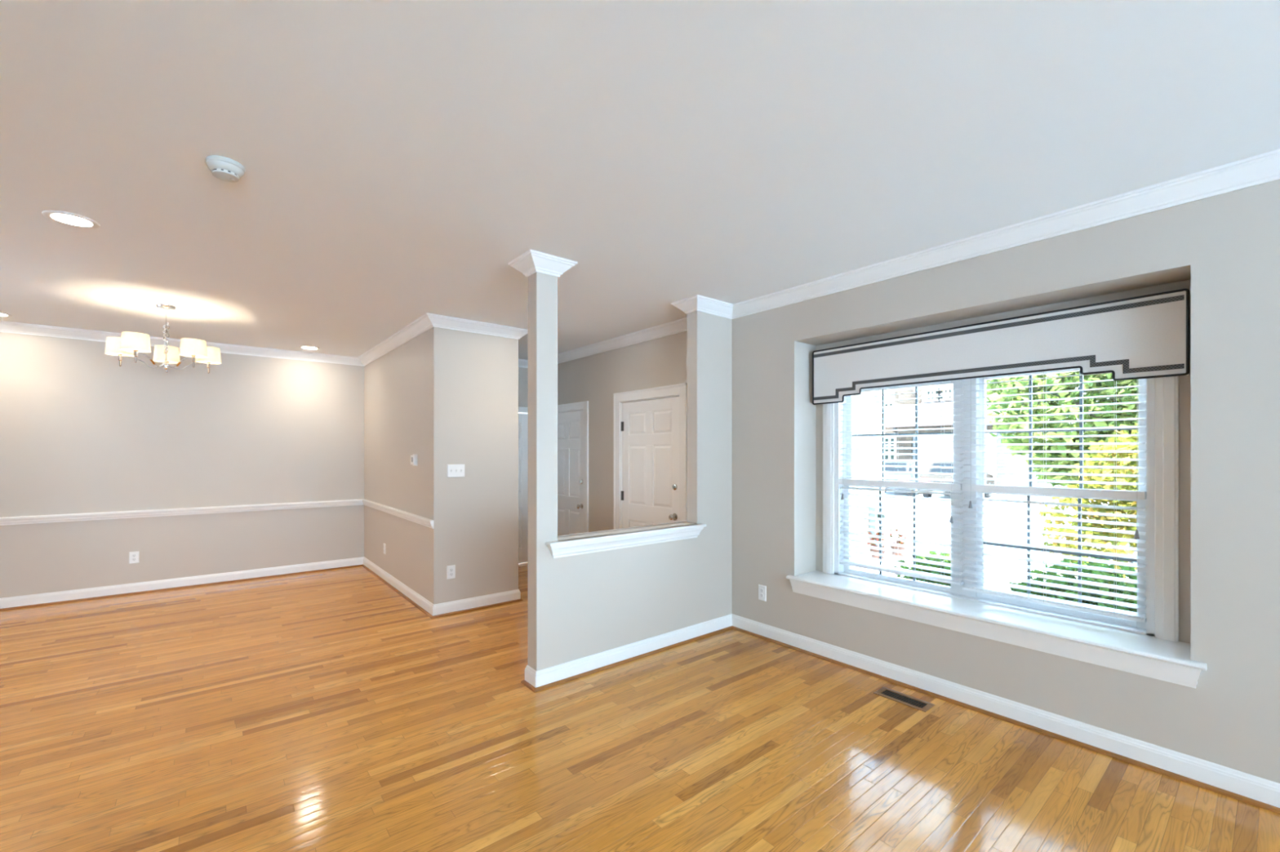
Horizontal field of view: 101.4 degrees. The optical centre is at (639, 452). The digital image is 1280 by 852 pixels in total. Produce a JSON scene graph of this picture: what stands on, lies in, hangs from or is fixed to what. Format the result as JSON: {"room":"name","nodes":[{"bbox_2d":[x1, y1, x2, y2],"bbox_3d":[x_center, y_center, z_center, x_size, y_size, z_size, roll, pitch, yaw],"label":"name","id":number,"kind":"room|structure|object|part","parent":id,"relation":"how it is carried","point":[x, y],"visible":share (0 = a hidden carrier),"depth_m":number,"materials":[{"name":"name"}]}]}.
{"room":"empty living room","nodes":[
{"label":"empty living room","id":0,"kind":"room"},
{"bbox_2d":[0,332,364,598],"bbox_3d":[-5.591,0.130,5.374,4.950,2.700,0.200,0,0,-39],"label":"wall","id":1,"kind":"structure","parent":0,"point":[82,432],"depth_m":5.65,"materials":[{"name":"grey paint"}]},
{"bbox_2d":[128,551,139,564],"bbox_3d":[-5.292,1.100,5.483,0.076,0.122,0.010,0,0,-39],"label":"power outlet","id":2,"kind":"object","parent":1,"relation":"attached to","point":[134,557],"visible":1,"depth_m":5.48,"materials":[{"name":"white plastic"}]},
{"bbox_2d":[364,327,518,604],"bbox_3d":[-2.413,0.130,6.049,0.824,2.700,2.780,0,0,-39],"label":"wall","id":3,"kind":"structure","parent":0,"point":[442,397],"depth_m":5.06,"materials":[{"name":"grey paint"}]},
{"bbox_2d":[0,564,522,618],"bbox_3d":[-0.740,1.471,0.290,5.592,0.018,13.785,0,0,-39],"label":"trim","id":4,"kind":"structure","parent":3,"relation":"attached to","point":[399,593],"depth_m":5.38,"materials":[{"name":"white wood"}]},
{"bbox_2d":[410,454,417,466],"bbox_3d":[-2.213,0.074,5.125,0.036,0.112,0.124,0,0,-39],"label":"thermostat","id":5,"kind":"object","parent":3,"relation":"attached to","point":[413,458],"visible":1,"depth_m":5.09,"materials":[{"name":"white plastic"}]},
{"bbox_3d":[-2.203,0.074,5.133,0.010,0.112,0.124,0,0,-39],"label":"plate","id":6,"kind":"part","parent":5,"relation":"part of","materials":[{"name":"white plastic"}]},
{"bbox_2d":[447,564,455,579],"bbox_3d":[-1.730,1.098,4.806,0.076,0.122,0.010,0,0,-39],"label":"power outlet","id":7,"kind":"object","parent":3,"relation":"attached to","point":[451,569],"visible":1,"depth_m":4.80,"materials":[{"name":"white plastic"}]},
{"bbox_2d":[447,464,464,477],"bbox_3d":[-1.692,0.170,4.831,0.163,0.118,0.019,0,0,-39],"label":"light switch","id":8,"kind":"object","parent":3,"relation":"attached to","point":[453,470],"visible":1,"depth_m":4.83,"materials":[{"name":"white plastic"}]},
{"bbox_2d":[518,367,528,413],"bbox_3d":[-1.847,0.130,6.829,1.041,2.700,0.150,0,0,-39],"label":"wall","id":9,"kind":"structure","parent":0,"point":[522,372],"depth_m":6.97,"materials":[{"name":"grey paint"}]},
{"bbox_2d":[518,406,528,563],"bbox_3d":[-1.734,0.439,6.818,0.854,2.082,0.103,0,0,-39],"label":"door","id":10,"kind":"structure","parent":9,"relation":"in","point":[522,418],"depth_m":6.98,"materials":[{"name":"white paint"}]},
{"bbox_3d":[-1.730,0.439,6.813,0.854,2.082,0.022,0,0,-39],"label":"casing","id":11,"kind":"part","parent":10,"relation":"part of","materials":[{"name":"white paint"}]},
{"bbox_2d":[528,271,732,671],"bbox_3d":[0.029,0.130,3.904,1.841,2.700,0.117,0,0,-39],"label":"wall","id":12,"kind":"structure","parent":0,"point":[580,606],"depth_m":3.75,"materials":[{"name":"grey paint"}]},
{"bbox_2d":[508,249,577,278],"bbox_3d":[-0.625,-1.173,3.369,0.337,0.091,0.303,0,0,-39],"label":"trim","id":13,"kind":"structure","parent":12,"relation":"attached to","point":[531,262],"depth_m":3.29,"materials":[{"name":"white paint"}]},
{"bbox_2d":[545,520,706,558],"bbox_3d":[-0.091,0.622,3.806,1.408,0.107,0.245,0,0,-39],"label":"trim","id":14,"kind":"structure","parent":12,"relation":"attached to","point":[571,544],"depth_m":3.69,"materials":[{"name":"white paint"}]},
{"bbox_3d":[-0.117,0.622,3.870,1.368,0.107,0.114,0,0,-39],"label":"moulding","id":15,"kind":"part","parent":14,"relation":"part of","materials":[{"name":"white paint"}]},
{"bbox_2d":[0,0,1279,359],"bbox_3d":[-0.309,-1.345,0.587,7.465,0.250,14.500,0,0,-39],"label":"ceiling","id":16,"kind":"structure","parent":0,"point":[397,157],"depth_m":2.03,"materials":[{"name":"paint"}]},
{"bbox_2d":[0,312,12,317],"bbox_3d":[-5.669,-1.215,4.600,0.208,0.010,0.208,0,0,-39],"label":"recessed light","id":17,"kind":"object","parent":16,"relation":"in","point":[2,314],"visible":1,"depth_m":4.65,"materials":[{"name":"white plastic"}]},
{"bbox_2d":[41,210,100,228],"bbox_3d":[-2.972,-1.215,2.742,0.208,0.010,0.208,0,0,-39],"label":"recessed light","id":18,"kind":"object","parent":16,"relation":"in","point":[68,219],"visible":1,"depth_m":2.73,"materials":[{"name":"white plastic"}]},
{"bbox_2d":[105,303,221,373],"bbox_3d":[-3.953,-0.952,4.369,0.725,0.534,0.704,0,0,-39],"label":"chandelier","id":19,"kind":"object","parent":16,"relation":"hanging from","point":[130,344],"visible":1,"depth_m":4.26,"materials":[{"name":"white fabric"}]},
{"bbox_3d":[-4.201,-0.854,4.237,0.174,0.130,0.174,0,0,-39],"label":"lamp shade","id":20,"kind":"part","parent":19,"relation":"part of","materials":[{"name":"fabric"}]},
{"bbox_3d":[-3.908,-0.854,4.063,0.174,0.130,0.174,0,0,-39],"label":"lamp shade","id":21,"kind":"part","parent":19,"relation":"part of","materials":[{"name":"fabric"}]},
{"bbox_3d":[-4.076,-0.739,4.291,0.272,0.081,0.016,0,0,-23],"label":"arm","id":22,"kind":"part","parent":19,"relation":"part of","materials":[{"name":"silver metal"}]},
{"bbox_3d":[-3.921,-0.739,4.199,0.016,0.081,0.272,0,0,-5],"label":"arm","id":23,"kind":"part","parent":19,"relation":"part of","materials":[{"name":"silver metal"}]},
{"bbox_3d":[-3.935,-0.968,4.352,0.008,0.445,0.008,0,0,-39],"label":"stem","id":24,"kind":"part","parent":19,"relation":"part of","materials":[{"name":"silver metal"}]},
{"bbox_3d":[-3.935,-0.950,4.352,0.037,0.258,0.041,0,0,-16],"label":"chain","id":25,"kind":"part","parent":19,"relation":"part of","materials":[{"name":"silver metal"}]},
{"bbox_3d":[-4.126,-0.854,4.570,0.174,0.130,0.174,0,0,-39],"label":"lamp shade","id":26,"kind":"part","parent":19,"relation":"part of","materials":[{"name":"fabric"}]},
{"bbox_3d":[-3.785,-0.739,4.318,0.272,0.081,0.016,0,0,13],"label":"arm","id":27,"kind":"part","parent":19,"relation":"part of","materials":[{"name":"silver metal"}]},
{"bbox_3d":[-3.856,-0.739,4.484,0.016,0.081,0.272,0,0,31],"label":"arm","id":28,"kind":"part","parent":19,"relation":"part of","materials":[{"name":"silver metal"}]},
{"bbox_3d":[-3.652,-0.854,4.288,0.174,0.130,0.174,0,0,-39],"label":"lamp shade","id":29,"kind":"part","parent":19,"relation":"part of","materials":[{"name":"fabric"}]},
{"bbox_3d":[-3.787,-0.854,4.601,0.174,0.130,0.174,0,0,-39],"label":"lamp shade","id":30,"kind":"part","parent":19,"relation":"part of","materials":[{"name":"fabric"}]},
{"bbox_2d":[204,155,244,182],"bbox_3d":[-1.752,-1.189,2.216,0.132,0.060,0.132,0,0,-39],"label":"smoke detector","id":31,"kind":"object","parent":16,"relation":"attached to","point":[222,168],"visible":1,"depth_m":2.18,"materials":[{"name":"plastic"}]},
{"bbox_2d":[298,346,319,350],"bbox_3d":[-3.848,-1.215,6.103,0.208,0.010,0.208,0,0,-39],"label":"recessed light","id":32,"kind":"object","parent":16,"relation":"in","point":[308,348],"visible":1,"depth_m":6.10,"materials":[{"name":"white plastic"}]},
{"bbox_2d":[0,562,1279,851],"bbox_3d":[-2.076,1.555,2.565,6.835,0.150,9.000,0,0,-39],"label":"floor","id":33,"kind":"structure","parent":0,"point":[325,711],"depth_m":2.60,"materials":[{"name":"brown wood"}]},
{"bbox_2d":[873,686,934,712],"bbox_3d":[1.579,1.477,3.142,0.132,0.006,0.304,0,0,-39],"label":"floor vent","id":34,"kind":"object","parent":33,"relation":"in","point":[892,695],"visible":1,"depth_m":3.13,"materials":[{"name":"brown metal"}]},
{"bbox_2d":[519,179,1279,783],"bbox_3d":[2.372,0.380,2.845,0.445,3.200,14.200,0,0,-39],"label":"wall","id":35,"kind":"structure","parent":0,"point":[1224,249],"depth_m":2.64,"materials":[{"name":"grey paint"}]},
{"bbox_2d":[557,400,588,535],"bbox_3d":[-0.906,0.440,6.536,0.156,2.080,1.025,0,0,-39],"label":"door","id":36,"kind":"structure","parent":35,"relation":"in","point":[572,424],"depth_m":6.42,"materials":[{"name":"white paint"}]},
{"bbox_3d":[-0.723,0.645,6.243,0.068,0.068,0.068,0,0,-39],"label":"knob","id":37,"kind":"part","parent":36,"relation":"part of","materials":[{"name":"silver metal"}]},
{"bbox_2d":[0,149,1279,368],"bbox_3d":[-0.360,-1.173,0.610,6.615,0.091,13.800,0,0,-39],"label":"trim","id":38,"kind":"structure","parent":35,"relation":"attached to","point":[1263,168],"depth_m":3.42,"materials":[{"name":"white paint"}]},
{"bbox_2d":[0,556,1279,808],"bbox_3d":[-0.360,1.423,0.610,6.615,0.113,13.800,0,0,-39],"label":"baseboard","id":39,"kind":"structure","parent":35,"relation":"attached to","point":[1255,788],"depth_m":3.47,"materials":[{"name":"white paint"}]},
{"bbox_2d":[613,382,686,529],"bbox_3d":[0.101,0.419,5.304,0.156,2.122,1.133,0,0,-39],"label":"door","id":40,"kind":"structure","parent":35,"relation":"in","point":[650,435],"depth_m":5.30,"materials":[{"name":"white paint"}]},
{"bbox_3d":[0.309,0.615,4.981,0.068,0.068,0.068,0,0,-39],"label":"knob","id":41,"kind":"part","parent":40,"relation":"part of","materials":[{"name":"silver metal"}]},
{"bbox_2d":[758,584,766,601],"bbox_3d":[0.976,1.124,4.192,0.010,0.122,0.076,0,0,-39],"label":"power outlet","id":42,"kind":"object","parent":35,"relation":"attached to","point":[762,588],"visible":1,"depth_m":4.19,"materials":[{"name":"white plastic"}]},
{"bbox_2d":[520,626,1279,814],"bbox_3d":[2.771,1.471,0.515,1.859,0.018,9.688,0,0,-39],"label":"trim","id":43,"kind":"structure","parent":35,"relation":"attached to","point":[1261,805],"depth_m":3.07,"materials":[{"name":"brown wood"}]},
{"bbox_2d":[786,288,1207,688],"bbox_3d":[1.981,0.136,3.287,0.491,1.838,2.165,0,0,-39],"label":"window","id":44,"kind":"structure","parent":35,"relation":"in","point":[1153,649],"depth_m":2.97,"materials":[{"name":"white paint"}]},
{"bbox_3d":[1.835,0.572,3.745,0.034,0.724,0.796,0,0,-39],"label":"sash","id":45,"kind":"part","parent":44,"relation":"part of","materials":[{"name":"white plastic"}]},
{"bbox_3d":[1.864,-0.132,3.769,0.034,0.763,0.796,0,0,-39],"label":"sash","id":46,"kind":"part","parent":44,"relation":"part of","materials":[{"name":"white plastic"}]},
{"bbox_2d":[839,381,964,585],"bbox_3d":[1.795,0.158,3.683,0.080,1.389,0.839,0,0,-39],"label":"window blind","id":47,"kind":"object","parent":44,"relation":"attached to","point":[936,486],"visible":0.83,"depth_m":3.64,"materials":[{"name":"plastic"}]},
{"bbox_3d":[1.800,0.223,3.686,0.048,0.043,0.839,0,0,-39],"label":"rail","id":48,"kind":"part","parent":47,"relation":"part of","materials":[{"name":"white plastic"}]},
{"bbox_3d":[1.804,0.842,3.690,0.052,0.020,0.839,0,0,-39],"label":"rail","id":49,"kind":"part","parent":47,"relation":"part of","materials":[{"name":"white plastic"}]},
{"bbox_3d":[2.011,-0.043,3.382,0.012,0.935,0.002,0,0,-39],"label":"pull cord","id":50,"kind":"part","parent":47,"relation":"part of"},
{"bbox_3d":[2.114,0.198,3.390,0.155,1.475,1.770,0,0,-39],"label":"frame","id":51,"kind":"part","parent":44,"relation":"part of","materials":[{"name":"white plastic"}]},
{"bbox_3d":[1.954,0.950,3.265,0.421,0.030,2.165,0,0,-39],"label":"sill","id":52,"kind":"part","parent":44,"relation":"part of","materials":[{"name":"white paint"}]},
{"bbox_2d":[961,368,1146,622],"bbox_3d":[2.333,0.170,3.025,0.080,1.413,0.848,0,0,-39],"label":"window blind","id":53,"kind":"object","parent":44,"relation":"attached to","point":[1116,494],"visible":0.82,"depth_m":2.97,"materials":[{"name":"plastic"}]},
{"bbox_3d":[2.080,-0.095,3.297,0.012,0.830,0.002,0,0,-39],"label":"pull cord","id":54,"kind":"part","parent":53,"relation":"part of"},
{"bbox_3d":[2.338,0.223,3.029,0.048,0.043,0.848,0,0,-39],"label":"rail","id":55,"kind":"part","parent":53,"relation":"part of","materials":[{"name":"white plastic"}]},
{"bbox_3d":[2.342,0.866,3.032,0.052,0.020,0.848,0,0,-39],"label":"rail","id":56,"kind":"part","parent":53,"relation":"part of","materials":[{"name":"white plastic"}]},
{"bbox_3d":[2.565,-0.048,2.705,0.012,0.925,0.002,0,0,-39],"label":"pull cord","id":57,"kind":"part","parent":53,"relation":"part of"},
{"bbox_3d":[2.404,0.572,3.050,0.034,0.724,0.796,0,0,-39],"label":"sash","id":58,"kind":"part","parent":44,"relation":"part of","materials":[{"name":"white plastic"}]},
{"bbox_3d":[2.433,-0.132,3.073,0.034,0.763,0.796,0,0,-39],"label":"sash","id":59,"kind":"part","parent":44,"relation":"part of","materials":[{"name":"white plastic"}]},
{"bbox_3d":[-2.934,0.130,-1.625,0.200,2.700,14.000,0,0,-39],"label":"wall","id":60,"kind":"structure","parent":0,"visible":0},
{"bbox_2d":[0,498,433,528],"bbox_3d":[-3.045,0.647,2.419,4.750,0.075,7.600,0,0,-39],"label":"trim","id":61,"kind":"structure","parent":60,"relation":"attached to","point":[423,521],"depth_m":5.60,"materials":[{"name":"white paint"}]},
{"label":"outside","id":62,"kind":"structure","parent":0,"visible":0},
{"bbox_2d":[850,491,1137,591],"bbox_3d":[18.359,2.070,27.939,56.200,0.300,100.000,0,0,-39],"label":"ground","id":63,"kind":"structure","parent":62,"point":[889,493],"depth_m":11.40,"materials":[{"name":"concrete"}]},
{"bbox_2d":[850,390,884,559],"bbox_3d":[1.359,0.270,9.300,6.160,3.300,3.025,0,0,-39],"label":"wall","id":64,"kind":"structure","parent":63,"relation":"on","point":[877,392],"depth_m":9.67,"materials":[{"name":"beige"}]},
{"bbox_2d":[869,504,885,545],"bbox_3d":[4.444,1.450,9.761,0.320,0.940,0.202,0,0,-39],"label":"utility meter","id":65,"kind":"object","parent":64,"relation":"attached to","point":[870,508],"visible":0.33,"depth_m":9.69,"materials":[{"name":"white"}]},
{"bbox_3d":[4.618,0.270,10.093,0.110,3.300,0.125,0,0,-39],"label":"corner trim","id":66,"kind":"part","parent":64,"relation":"part of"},
{"bbox_2d":[866,532,888,559],"bbox_3d":[4.248,1.660,9.321,0.399,0.521,0.403,0,0,-39],"label":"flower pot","id":67,"kind":"object","parent":63,"relation":"on","point":[869,533],"visible":0.4,"depth_m":9.30,"materials":[{"name":"ceramic"}]},
{"bbox_3d":[4.240,1.800,9.347,0.290,0.240,0.290,0,0,-39],"label":"pot","id":68,"kind":"part","parent":67,"relation":"part of","materials":[{"name":"ceramic"}]},
{"bbox_2d":[885,528,909,556],"bbox_3d":[4.716,1.658,9.620,0.354,0.525,0.371,0,0,-39],"label":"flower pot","id":69,"kind":"object","parent":63,"relation":"on","point":[895,530],"visible":0.44,"depth_m":9.55,"materials":[{"name":"ceramic"}]},
{"bbox_3d":[4.729,1.800,9.618,0.290,0.240,0.290,0,0,-39],"label":"pot","id":70,"kind":"part","parent":69,"relation":"part of","materials":[{"name":"ceramic"}]},
{"bbox_2d":[884,461,923,496],"bbox_3d":[11.551,1.130,23.588,1.760,1.580,4.290,0,0,36],"label":"car","id":71,"kind":"object","parent":63,"relation":"on","point":[886,463],"visible":0.17,"depth_m":22.20,"materials":[{"name":"silver metal"}]},
{"bbox_2d":[893,551,951,586],"bbox_3d":[2.499,1.389,4.426,0.943,1.125,0.874,0,0,-39],"label":"shrub","id":72,"kind":"object","parent":63,"relation":"on","point":[930,552],"visible":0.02,"depth_m":4.39,"materials":[{"name":"green plant"}]},
{"bbox_2d":[918,462,994,497],"bbox_3d":[13.299,1.130,21.923,4.290,1.580,1.760,0,0,-44],"label":"car","id":73,"kind":"object","parent":63,"relation":"on","point":[935,464],"visible":0.16,"depth_m":21.11,"materials":[{"name":"beige paint"}]},
{"bbox_2d":[884,378,1108,501],"bbox_3d":[17.217,-2.080,27.005,9.150,8.000,18.000,0,0,-39],"label":"house","id":74,"kind":"structure","parent":63,"relation":"on","point":[948,386],"depth_m":25.03,"materials":[{"name":"white"}]},
{"bbox_3d":[12.838,-0.170,26.898,0.055,1.100,0.520,0,0,-39],"label":"pane","id":75,"kind":"part","parent":74,"relation":"part of","materials":[{"name":"white glass"}]},
{"bbox_3d":[13.394,-0.600,26.190,0.100,5.040,1.240,0,0,-39],"label":"stone panel","id":76,"kind":"part","parent":74,"relation":"part of","materials":[{"name":"white stone"}]},
{"bbox_3d":[14.152,-2.760,25.291,0.055,0.440,0.510,0,0,-39],"label":"pane","id":77,"kind":"part","parent":74,"relation":"part of","materials":[{"name":"white glass"}]},
{"bbox_3d":[14.525,-2.760,24.835,0.055,0.440,0.490,0,0,-39],"label":"pane","id":78,"kind":"part","parent":74,"relation":"part of","materials":[{"name":"white glass"}]},
{"bbox_2d":[986,371,1137,489],"bbox_3d":[8.726,-0.889,9.356,4.554,5.623,4.607,0,0,-20],"label":"leafy tree","id":79,"kind":"object","parent":63,"relation":"on","point":[1100,376],"visible":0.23,"depth_m":8.97,"materials":[{"name":"green plant"}]},
{"bbox_2d":[1008,557,1137,612],"bbox_3d":[3.068,1.317,3.519,1.079,1.305,1.209,0,0,-39],"label":"shrub","id":80,"kind":"object","parent":63,"relation":"on","point":[1067,561],"visible":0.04,"depth_m":3.43,"materials":[{"name":"green plant"}]},
{"bbox_2d":[1034,422,1137,578],"bbox_3d":[5.192,0.798,5.086,2.088,2.251,1.533,0,0,10],"label":"shrub","id":81,"kind":"object","parent":63,"relation":"on","point":[1122,439],"visible":0.15,"depth_m":5.24,"materials":[{"name":"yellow plant"}]},
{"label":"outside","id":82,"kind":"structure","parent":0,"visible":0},
{"bbox_2d":[884,498,1092,533],"bbox_3d":[7.987,1.914,19.454,6.000,0.012,100.000,0,0,-39],"label":"street","id":83,"kind":"structure","parent":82,"point":[904,506],"depth_m":16.09,"materials":[{"name":"white asphalt"}]}
]}

